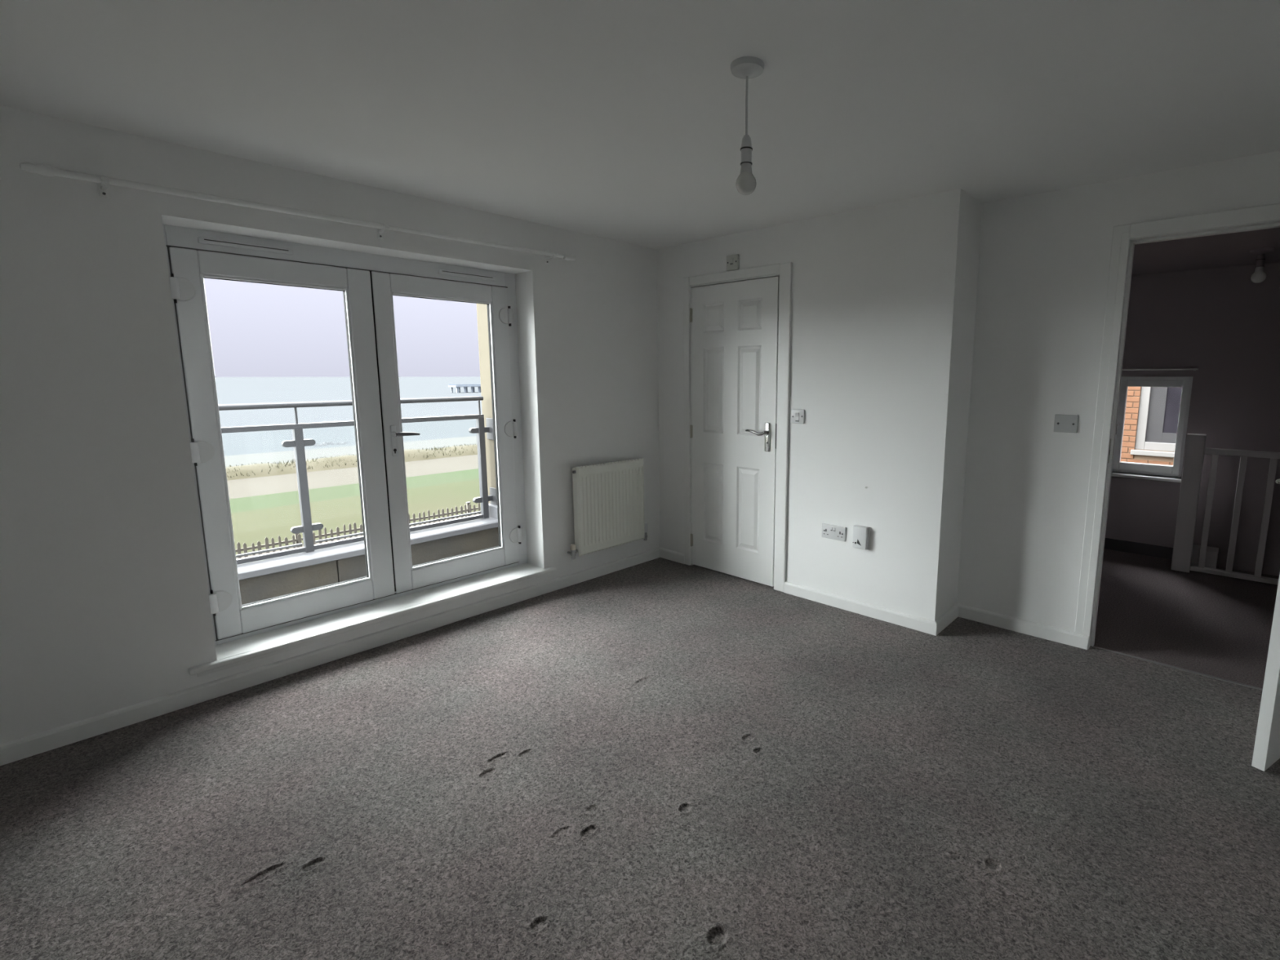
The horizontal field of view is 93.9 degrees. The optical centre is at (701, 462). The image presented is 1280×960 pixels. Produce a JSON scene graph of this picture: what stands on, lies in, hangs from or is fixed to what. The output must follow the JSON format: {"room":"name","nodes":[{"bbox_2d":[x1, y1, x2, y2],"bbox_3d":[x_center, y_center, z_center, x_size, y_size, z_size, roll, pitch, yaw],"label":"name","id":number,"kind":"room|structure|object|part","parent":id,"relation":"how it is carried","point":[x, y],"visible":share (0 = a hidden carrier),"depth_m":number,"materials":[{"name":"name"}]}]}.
{"room":"empty bedroom","nodes":[
{"label":"empty bedroom","id":0,"kind":"room"},
{"bbox_2d":[0,105,660,744],"bbox_3d":[-1.659,-0.221,3.190,0.300,2.396,5.700,7,11,41],"label":"wall","id":1,"kind":"structure","parent":0,"point":[104,602],"depth_m":2.35,"materials":[{"name":"white paint"}]},
{"bbox_2d":[19,162,575,264],"bbox_3d":[-1.563,-1.132,2.869,0.091,0.094,2.286,7,11,41],"label":"pole","id":2,"kind":"object","parent":1,"relation":"attached to","point":[104,182],"visible":1,"depth_m":2.44,"materials":[{"name":"white metal"}]},
{"bbox_2d":[0,546,684,765],"bbox_3d":[-1.737,0.953,2.836,0.273,0.073,4.580,7,11,41],"label":"baseboard","id":3,"kind":"structure","parent":1,"relation":"attached to","point":[15,750],"depth_m":2.76,"materials":[{"name":"white paint"}]},
{"bbox_2d":[162,224,527,644],"bbox_3d":[-1.702,-0.154,3.203,0.142,1.898,1.706,7,11,41],"label":"door","id":4,"kind":"structure","parent":1,"relation":"in","point":[368,282],"depth_m":3.10,"materials":[{"name":"white plastic"}]},
{"bbox_2d":[197,235,293,254],"bbox_3d":[-2.047,-0.978,2.684,0.022,0.026,0.350,7,11,41],"label":"vent","id":5,"kind":"object","parent":4,"relation":"attached to","point":[226,243],"depth_m":2.67,"materials":[{"name":"white plastic"}]},
{"bbox_3d":[-1.651,-0.116,3.215,0.060,0.170,0.030,7,11,41],"label":"handle plate","id":6,"kind":"part","parent":4,"relation":"part of","materials":[{"name":"white plastic"}]},
{"bbox_3d":[-1.596,-0.157,3.233,0.025,0.024,0.127,7,11,41],"label":"lever","id":7,"kind":"part","parent":4,"relation":"part of","materials":[{"name":"grey metal"}]},
{"bbox_2d":[437,268,495,280],"bbox_3d":[-1.357,-1.091,3.455,0.022,0.026,0.347,7,11,41],"label":"vent","id":8,"kind":"object","parent":4,"relation":"attached to","point":[461,274],"depth_m":3.45,"materials":[{"name":"white plastic"}]},
{"bbox_2d":[188,562,555,676],"bbox_3d":[-1.636,0.791,3.262,0.234,0.048,1.834,7,11,41],"label":"sill","id":9,"kind":"structure","parent":1,"relation":"attached to","point":[233,653],"depth_m":3.07,"materials":[{"name":"white paint"}]},
{"bbox_2d":[567,457,648,559],"bbox_3d":[-0.639,0.302,4.133,0.090,0.618,0.686,7,11,41],"label":"radiator","id":10,"kind":"object","parent":1,"relation":"attached to","point":[608,498],"visible":1,"depth_m":4.07,"materials":[{"name":"white metal"}]},
{"bbox_2d":[573,458,635,467],"bbox_3d":[-0.629,0.006,4.081,0.056,0.010,0.578,7,11,41],"label":"grille","id":11,"kind":"object","parent":10,"relation":"attached to","point":[629,462],"depth_m":4.08,"materials":[{"name":"white metal"}]},
{"bbox_2d":[476,303,496,503],"bbox_3d":[-1.302,-0.631,4.768,1.315,3.150,0.300,7,11,41],"label":"wall","id":12,"kind":"structure","parent":0,"point":[482,309],"depth_m":5.03,"materials":[{"name":"beige paint"}]},
{"bbox_2d":[0,548,1279,959],"bbox_3d":[0.722,1.158,2.373,5.200,0.202,7.350,7,11,41],"label":"floor","id":13,"kind":"structure","parent":0,"point":[660,758],"depth_m":1.99,"materials":[{"name":"grey carpet"}]},
{"bbox_2d":[1089,645,1262,690],"bbox_3d":[2.343,0.995,2.806,0.863,0.008,0.018,7,11,41],"label":"threshold","id":14,"kind":"object","parent":13,"relation":"on","point":[1094,646],"visible":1,"depth_m":2.84,"materials":[{"name":"grey"}]},
{"bbox_2d":[1191,544,1218,568],"bbox_3d":[3.643,0.695,4.307,0.145,0.160,0.140,7,11,41],"label":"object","id":15,"kind":"object","parent":13,"relation":"on","point":[1211,555],"visible":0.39,"depth_m":4.25,"materials":[{"name":"grey paint"}]},
{"bbox_2d":[1170,433,1279,584],"bbox_3d":[4.136,0.373,3.653,1.880,0.985,0.095,7,11,41],"label":"balustrade","id":16,"kind":"object","parent":13,"relation":"on","point":[1195,450],"visible":1,"depth_m":4.14,"materials":[{"name":"grey paint"}]},
{"bbox_3d":[3.472,0.288,4.236,0.105,0.985,0.095,7,11,41],"label":"newel post","id":17,"kind":"part","parent":16,"relation":"part of","materials":[{"name":"grey paint"}]},
{"bbox_3d":[4.178,0.838,3.690,1.775,0.030,0.055,7,11,41],"label":"rail","id":18,"kind":"part","parent":16,"relation":"part of","materials":[{"name":"grey paint"}]},
{"bbox_3d":[4.178,0.002,3.568,1.775,0.041,0.055,7,11,41],"label":"handrail","id":19,"kind":"part","parent":16,"relation":"part of","materials":[{"name":"grey paint"}]},
{"bbox_2d":[0,0,1279,248],"bbox_3d":[-0.028,-1.154,1.218,5.150,0.120,5.145,7,11,41],"label":"ceiling","id":20,"kind":"structure","parent":0,"point":[618,120],"depth_m":1.91,"materials":[{"name":"white paint"}]},
{"bbox_2d":[730,56,764,195],"bbox_3d":[0.136,-0.992,1.778,0.100,0.362,0.100,7,11,41],"label":"pendant light","id":21,"kind":"object","parent":20,"relation":"hanging from","point":[747,68],"visible":1,"depth_m":1.77,"materials":[{"name":"grey plastic"}]},
{"bbox_3d":[0.136,-0.843,1.800,0.062,0.060,0.062,7,11,41],"label":"bulb","id":22,"kind":"part","parent":21,"relation":"part of","materials":[{"name":"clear glass"}]},
{"bbox_3d":[0.136,-0.886,1.793,0.037,0.026,0.037,7,11,41],"label":"bulb","id":23,"kind":"part","parent":21,"relation":"part of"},
{"bbox_2d":[657,188,967,621],"bbox_3d":[0.506,-0.311,3.803,2.120,2.396,0.100,7,11,41],"label":"wall","id":24,"kind":"structure","parent":0,"point":[877,290],"depth_m":3.37,"materials":[{"name":"white paint"}]},
{"bbox_2d":[726,253,739,271],"bbox_3d":[0.202,-1.295,3.848,0.094,0.095,0.023,7,11,41],"label":"switch","id":25,"kind":"object","parent":24,"relation":"attached to","point":[732,261],"visible":1,"depth_m":3.84,"materials":[{"name":"grey plastic"}]},
{"bbox_2d":[689,276,779,586],"bbox_3d":[0.189,-0.194,4.011,0.744,1.981,0.101,7,11,41],"label":"door","id":26,"kind":"structure","parent":24,"relation":"in","point":[735,326],"depth_m":4.00,"materials":[{"name":"white paint"}]},
{"bbox_3d":[0.086,0.285,4.200,0.151,0.537,0.008,7,11,41],"label":"panel","id":27,"kind":"part","parent":26,"relation":"part of","materials":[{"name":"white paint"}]},
{"bbox_3d":[0.086,-0.497,4.086,0.151,0.551,0.008,7,11,41],"label":"panel","id":28,"kind":"part","parent":26,"relation":"part of","materials":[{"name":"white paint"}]},
{"bbox_3d":[0.086,-0.980,4.015,0.151,0.161,0.008,7,11,41],"label":"panel","id":29,"kind":"part","parent":26,"relation":"part of","materials":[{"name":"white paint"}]},
{"bbox_3d":[0.314,0.315,4.000,0.158,0.537,0.008,7,11,41],"label":"panel","id":30,"kind":"part","parent":26,"relation":"part of","materials":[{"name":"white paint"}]},
{"bbox_3d":[0.314,-0.468,3.885,0.158,0.551,0.008,7,11,41],"label":"panel","id":31,"kind":"part","parent":26,"relation":"part of","materials":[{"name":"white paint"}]},
{"bbox_3d":[0.314,-0.951,3.815,0.158,0.161,0.008,7,11,41],"label":"panel","id":32,"kind":"part","parent":26,"relation":"part of","materials":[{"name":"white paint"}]},
{"bbox_3d":[0.353,-0.195,3.832,0.157,0.036,0.055,7,11,41],"label":"lever","id":33,"kind":"part","parent":26,"relation":"part of","materials":[{"name":"silver metal"}]},
{"bbox_3d":[0.425,-0.164,3.818,0.042,0.190,0.013,7,11,41],"label":"handle plate","id":34,"kind":"part","parent":26,"relation":"part of","materials":[{"name":"silver metal"}]},
{"bbox_2d":[683,262,792,591],"bbox_3d":[0.243,-0.229,4.038,0.887,2.066,0.118,7,11,41],"label":"trim","id":35,"kind":"structure","parent":24,"relation":"attached to","point":[783,270],"depth_m":3.80,"materials":[{"name":"white paint"}]},
{"bbox_2d":[791,408,804,423],"bbox_3d":[0.591,-0.284,3.650,0.092,0.085,0.019,7,11,41],"label":"light switch","id":36,"kind":"object","parent":24,"relation":"attached to","point":[797,416],"visible":1,"depth_m":3.64,"materials":[{"name":"plastic"}]},
{"bbox_2d":[821,523,845,541],"bbox_3d":[0.794,0.418,3.574,0.158,0.087,0.014,7,11,41],"label":"double socket","id":37,"kind":"object","parent":24,"relation":"attached to","point":[828,531],"visible":1,"depth_m":3.57,"materials":[{"name":"plastic"}]},
{"bbox_2d":[852,524,870,550],"bbox_3d":[0.925,0.434,3.445,0.088,0.135,0.036,7,11,41],"label":"outlet box","id":38,"kind":"object","parent":24,"relation":"attached to","point":[860,533],"visible":1,"depth_m":3.43,"materials":[{"name":"white plastic"}]},
{"bbox_2d":[783,581,1088,649],"bbox_3d":[1.263,0.864,3.450,1.620,0.073,0.363,7,11,41],"label":"baseboard","id":39,"kind":"structure","parent":24,"relation":"attached to","point":[919,624],"depth_m":3.34,"materials":[{"name":"white paint"}]},
{"bbox_2d":[941,193,982,615],"bbox_3d":[1.410,-0.238,3.305,0.100,2.396,0.345,7,11,41],"label":"wall","id":40,"kind":"structure","parent":0,"point":[974,207],"depth_m":3.22,"materials":[{"name":"white paint"}]},
{"bbox_2d":[956,150,1279,631],"bbox_3d":[2.550,-0.116,2.467,2.730,2.396,0.100,7,11,41],"label":"wall","id":41,"kind":"structure","parent":0,"point":[1044,259],"depth_m":3.08,"materials":[{"name":"white paint"}]},
{"bbox_2d":[1053,413,1078,432],"bbox_3d":[1.846,-0.198,3.010,0.103,0.090,0.011,7,11,41],"label":"blank plate","id":42,"kind":"object","parent":41,"relation":"attached to","point":[1063,423],"visible":1,"depth_m":3.01,"materials":[{"name":"grey plastic"}]},
{"bbox_2d":[1075,203,1279,648],"bbox_3d":[2.345,-0.038,2.658,0.995,2.086,0.128,7,11,41],"label":"trim","id":43,"kind":"structure","parent":41,"relation":"attached to","point":[1125,237],"depth_m":2.86,"materials":[{"name":"white paint"}]},
{"bbox_3d":[2.006,-0.058,2.922,0.003,0.120,0.024,7,11,41],"label":"strike plate","id":44,"kind":"part","parent":43,"relation":"part of","materials":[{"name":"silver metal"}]},
{"bbox_2d":[1251,478,1279,771],"bbox_3d":[2.293,0.082,2.152,0.735,1.975,0.155,-5,10,-30],"label":"door","id":45,"kind":"structure","parent":41,"relation":"in","point":[1266,752],"depth_m":2.08,"materials":[{"name":"white paint"}]},
{"bbox_3d":[2.052,0.063,2.066,0.136,0.033,0.052,-5,10,-30],"label":"lever","id":46,"kind":"part","parent":45,"relation":"part of","materials":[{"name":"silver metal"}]},
{"bbox_2d":[1105,262,1279,576],"bbox_3d":[4.027,-0.295,4.217,3.150,2.145,0.280,7,11,41],"label":"wall","id":47,"kind":"structure","parent":0,"point":[1220,322],"depth_m":4.29,"materials":[{"name":"white paint"}]},
{"bbox_2d":[1103,537,1173,559],"bbox_3d":[3.236,0.648,4.865,1.095,0.090,0.014,7,11,41],"label":"baseboard","id":48,"kind":"structure","parent":47,"relation":"attached to","point":[1136,548],"depth_m":4.67,"materials":[{"name":"white wood"}]},
{"bbox_2d":[1111,376,1193,482],"bbox_3d":[3.438,-0.272,4.603,0.545,0.782,0.175,7,11,41],"label":"window","id":49,"kind":"structure","parent":47,"relation":"in","point":[1175,470],"depth_m":4.57,"materials":[{"name":"white plastic"}]},
{"bbox_2d":[1121,368,1198,370],"bbox_3d":[3.406,-0.704,4.500,0.550,0.016,0.036,7,11,41],"label":"rail","id":50,"kind":"object","parent":47,"relation":"attached to","point":[1193,369],"visible":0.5,"depth_m":4.46,"materials":[{"name":"white metal"}]},
{"bbox_2d":[1131,227,1279,275],"bbox_3d":[3.329,-1.391,3.261,3.150,0.300,2.385,7,11,41],"label":"ceiling","id":51,"kind":"structure","parent":0,"point":[1226,250],"depth_m":3.68,"materials":[{"name":"white paint"}]},
{"bbox_2d":[1248,247,1275,283],"bbox_3d":[3.381,-1.189,3.598,0.115,0.197,0.115,7,11,41],"label":"pendant light","id":52,"kind":"object","parent":51,"relation":"hanging from","point":[1259,276],"visible":1,"depth_m":3.58,"materials":[{"name":"white plastic"}]},
{"bbox_3d":[3.381,-1.126,3.607,0.071,0.068,0.071,7,11,41],"label":"bulb","id":53,"kind":"part","parent":52,"relation":"part of","materials":[{"name":"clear glass"}]},
{"bbox_3d":[3.381,-1.172,3.600,0.042,0.026,0.043,7,11,41],"label":"bulb","id":54,"kind":"part","parent":52,"relation":"part of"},
{"bbox_3d":[-2.293,1.001,3.834,1.260,0.190,3.350,7,11,41],"label":"floor","id":55,"kind":"structure","parent":0,"visible":0},
{"bbox_2d":[236,502,498,604],"bbox_3d":[-2.315,0.731,3.815,1.320,0.350,3.350,7,11,41],"label":"parapet","id":56,"kind":"object","parent":55,"relation":"on","point":[261,580],"visible":0.41,"depth_m":4.14,"materials":[{"name":"beige concrete"}]},
{"bbox_2d":[217,395,497,564],"bbox_3d":[-2.779,0.116,3.982,0.110,1.044,3.016,7,11,41],"label":"balcony railing","id":57,"kind":"object","parent":56,"relation":"on","point":[298,442],"visible":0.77,"depth_m":4.12,"materials":[{"name":"grey metal"}]},
{"bbox_3d":[-2.733,-0.315,4.009,0.015,0.125,0.016,7,11,41],"label":"rail stem","id":58,"kind":"part","parent":57,"relation":"part of","materials":[{"name":"grey paint"}]},
{"bbox_3d":[-3.169,0.232,3.591,0.010,0.792,1.235,7,11,41],"label":"glass panel","id":59,"kind":"part","parent":57,"relation":"part of","materials":[{"name":"clear glass"}]},
{"bbox_3d":[-2.733,0.188,4.082,0.050,0.872,0.050,7,11,41],"label":"post","id":60,"kind":"part","parent":57,"relation":"part of","materials":[{"name":"grey metal"}]},
{"bbox_3d":[-2.818,-0.374,3.903,0.037,0.052,2.952,7,11,41],"label":"rail","id":61,"kind":"part","parent":57,"relation":"part of","materials":[{"name":"grey metal"}]},
{"bbox_3d":[-2.820,-0.232,3.922,0.040,0.034,2.947,7,11,41],"label":"rail","id":62,"kind":"part","parent":57,"relation":"part of","materials":[{"name":"grey metal"}]},
{"bbox_3d":[-2.820,0.611,4.045,0.040,0.030,2.947,7,11,41],"label":"rail","id":63,"kind":"part","parent":57,"relation":"part of","materials":[{"name":"grey metal"}]},
{"bbox_3d":[-1.861,-0.458,4.983,0.015,0.125,0.016,7,11,41],"label":"rail stem","id":64,"kind":"part","parent":57,"relation":"part of","materials":[{"name":"grey paint"}]},
{"bbox_3d":[-1.861,0.046,5.056,0.050,0.872,0.050,7,11,41],"label":"post","id":65,"kind":"part","parent":57,"relation":"part of","materials":[{"name":"grey metal"}]},
{"label":"outside","id":66,"kind":"structure","parent":0,"visible":0},
{"bbox_2d":[225,444,477,480],"bbox_3d":[-17.757,-1.680,53.647,5.700,0.640,170.000,7,11,41],"label":"dune","id":67,"kind":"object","parent":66,"point":[256,468],"visible":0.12,"depth_m":41.80,"materials":[{"name":"beige sand"}]},
{"bbox_2d":[226,443,475,477],"bbox_3d":[-17.818,-1.708,53.706,5.404,0.634,70.173,7,11,41],"label":"dune grass","id":68,"kind":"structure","parent":67,"relation":"on","point":[431,449],"depth_m":42.75,"materials":[{"name":"plant"}]},
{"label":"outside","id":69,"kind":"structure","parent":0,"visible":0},
{"bbox_2d":[231,479,480,555],"bbox_3d":[5.813,-1.261,52.856,8.500,0.001,240.000,7,11,41],"label":"lawn","id":70,"kind":"structure","parent":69,"point":[250,526],"depth_m":27.82,"materials":[{"name":"green plant"}]},
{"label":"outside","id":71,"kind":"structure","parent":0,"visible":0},
{"bbox_2d":[229,468,479,512],"bbox_3d":[1.098,-1.865,56.990,4.100,0.001,240.000,7,11,41],"label":"lawn","id":72,"kind":"structure","parent":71,"point":[277,500],"depth_m":32.66,"materials":[{"name":"green plant"}]},
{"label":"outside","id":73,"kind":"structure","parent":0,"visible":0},
{"bbox_2d":[226,454,478,498],"bbox_3d":[-3.281,-2.425,60.829,7.600,0.001,240.000,7,11,41],"label":"track","id":74,"kind":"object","parent":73,"point":[246,487],"visible":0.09,"depth_m":37.62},
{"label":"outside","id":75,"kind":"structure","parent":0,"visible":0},
{"bbox_2d":[215,377,482,456],"bbox_3d":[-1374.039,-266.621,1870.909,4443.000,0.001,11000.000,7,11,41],"label":"sea","id":76,"kind":"structure","parent":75,"point":[230,390],"depth_m":116.89,"materials":[{"name":"blue liquid"}]},
{"bbox_2d":[304,441,347,446],"bbox_3d":[-36.184,-1.819,56.626,2.541,0.246,5.000,7,11,41],"label":"surf line","id":77,"kind":"object","parent":76,"relation":"on","point":[324,443],"visible":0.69,"depth_m":56.95,"materials":[{"name":"white liquid"}]},
{"bbox_2d":[321,420,347,422],"bbox_3d":[-52.610,-5.949,84.910,4.396,0.245,4.000,7,11,41],"label":"surf line","id":78,"kind":"object","parent":76,"relation":"on","point":[326,420],"visible":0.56,"depth_m":84.42,"materials":[{"name":"white liquid"}]},
{"bbox_2d":[448,383,480,392],"bbox_3d":[-56.221,-34.457,277.072,6.000,5.300,123.000,7,11,41],"label":"pier","id":79,"kind":"structure","parent":76,"relation":"in","point":[458,386],"depth_m":233.65,"materials":[{"name":"white"}]},
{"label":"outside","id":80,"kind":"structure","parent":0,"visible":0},
{"bbox_2d":[224,435,477,466],"bbox_3d":[-0.120,-5.783,84.514,10.200,0.001,280.000,7,11,41],"label":"beach","id":81,"kind":"structure","parent":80,"point":[310,454],"depth_m":50.81},
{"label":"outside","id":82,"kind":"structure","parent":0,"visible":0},
{"bbox_2d":[235,513,478,559],"bbox_3d":[39.680,3.095,23.164,84.000,0.001,240.000,7,11,41],"label":"ground","id":83,"kind":"structure","parent":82,"point":[476,513],"depth_m":23.41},
{"bbox_2d":[235,502,480,558],"bbox_3d":[-10.238,2.327,24.140,0.170,1.201,21.600,7,11,41],"label":"picket fence","id":84,"kind":"object","parent":83,"relation":"on","point":[297,538],"visible":0.07,"depth_m":20.96,"materials":[{"name":"black metal"}]},
{"bbox_3d":[-13.735,2.912,20.267,0.090,1.160,0.120,7,11,41],"label":"post","id":85,"kind":"part","parent":84,"relation":"part of","materials":[{"name":"brown wood"}]},
{"bbox_3d":[-9.690,2.252,24.785,0.090,1.160,0.120,7,11,41],"label":"post","id":86,"kind":"part","parent":84,"relation":"part of","materials":[{"name":"brown wood"}]},
{"bbox_2d":[1120,386,1182,465],"bbox_3d":[6.317,1.488,7.736,7.000,7.600,0.355,7,11,41],"label":"brick house","id":87,"kind":"structure","parent":83,"relation":"on","point":[1152,413],"depth_m":7.74,"materials":[{"name":"orange brick"}]},
{"bbox_3d":[6.153,-0.088,7.492,1.207,0.064,0.115,7,11,41],"label":"window sill","id":88,"kind":"part","parent":87,"relation":"part of","materials":[{"name":"white stone"}]},
{"bbox_3d":[5.911,-0.820,7.694,0.170,1.122,0.010,7,11,41],"label":"sash","id":89,"kind":"part","parent":87,"relation":"part of","materials":[{"name":"white plastic"}]},
{"bbox_3d":[6.197,-0.295,7.516,0.932,0.135,0.010,7,11,41],"label":"sill","id":90,"kind":"part","parent":87,"relation":"part of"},
{"bbox_3d":[6.204,-0.784,7.452,0.952,1.142,0.006,7,11,41],"label":"glass pane","id":91,"kind":"part","parent":87,"relation":"part of","materials":[{"name":"glass"}]}
]}

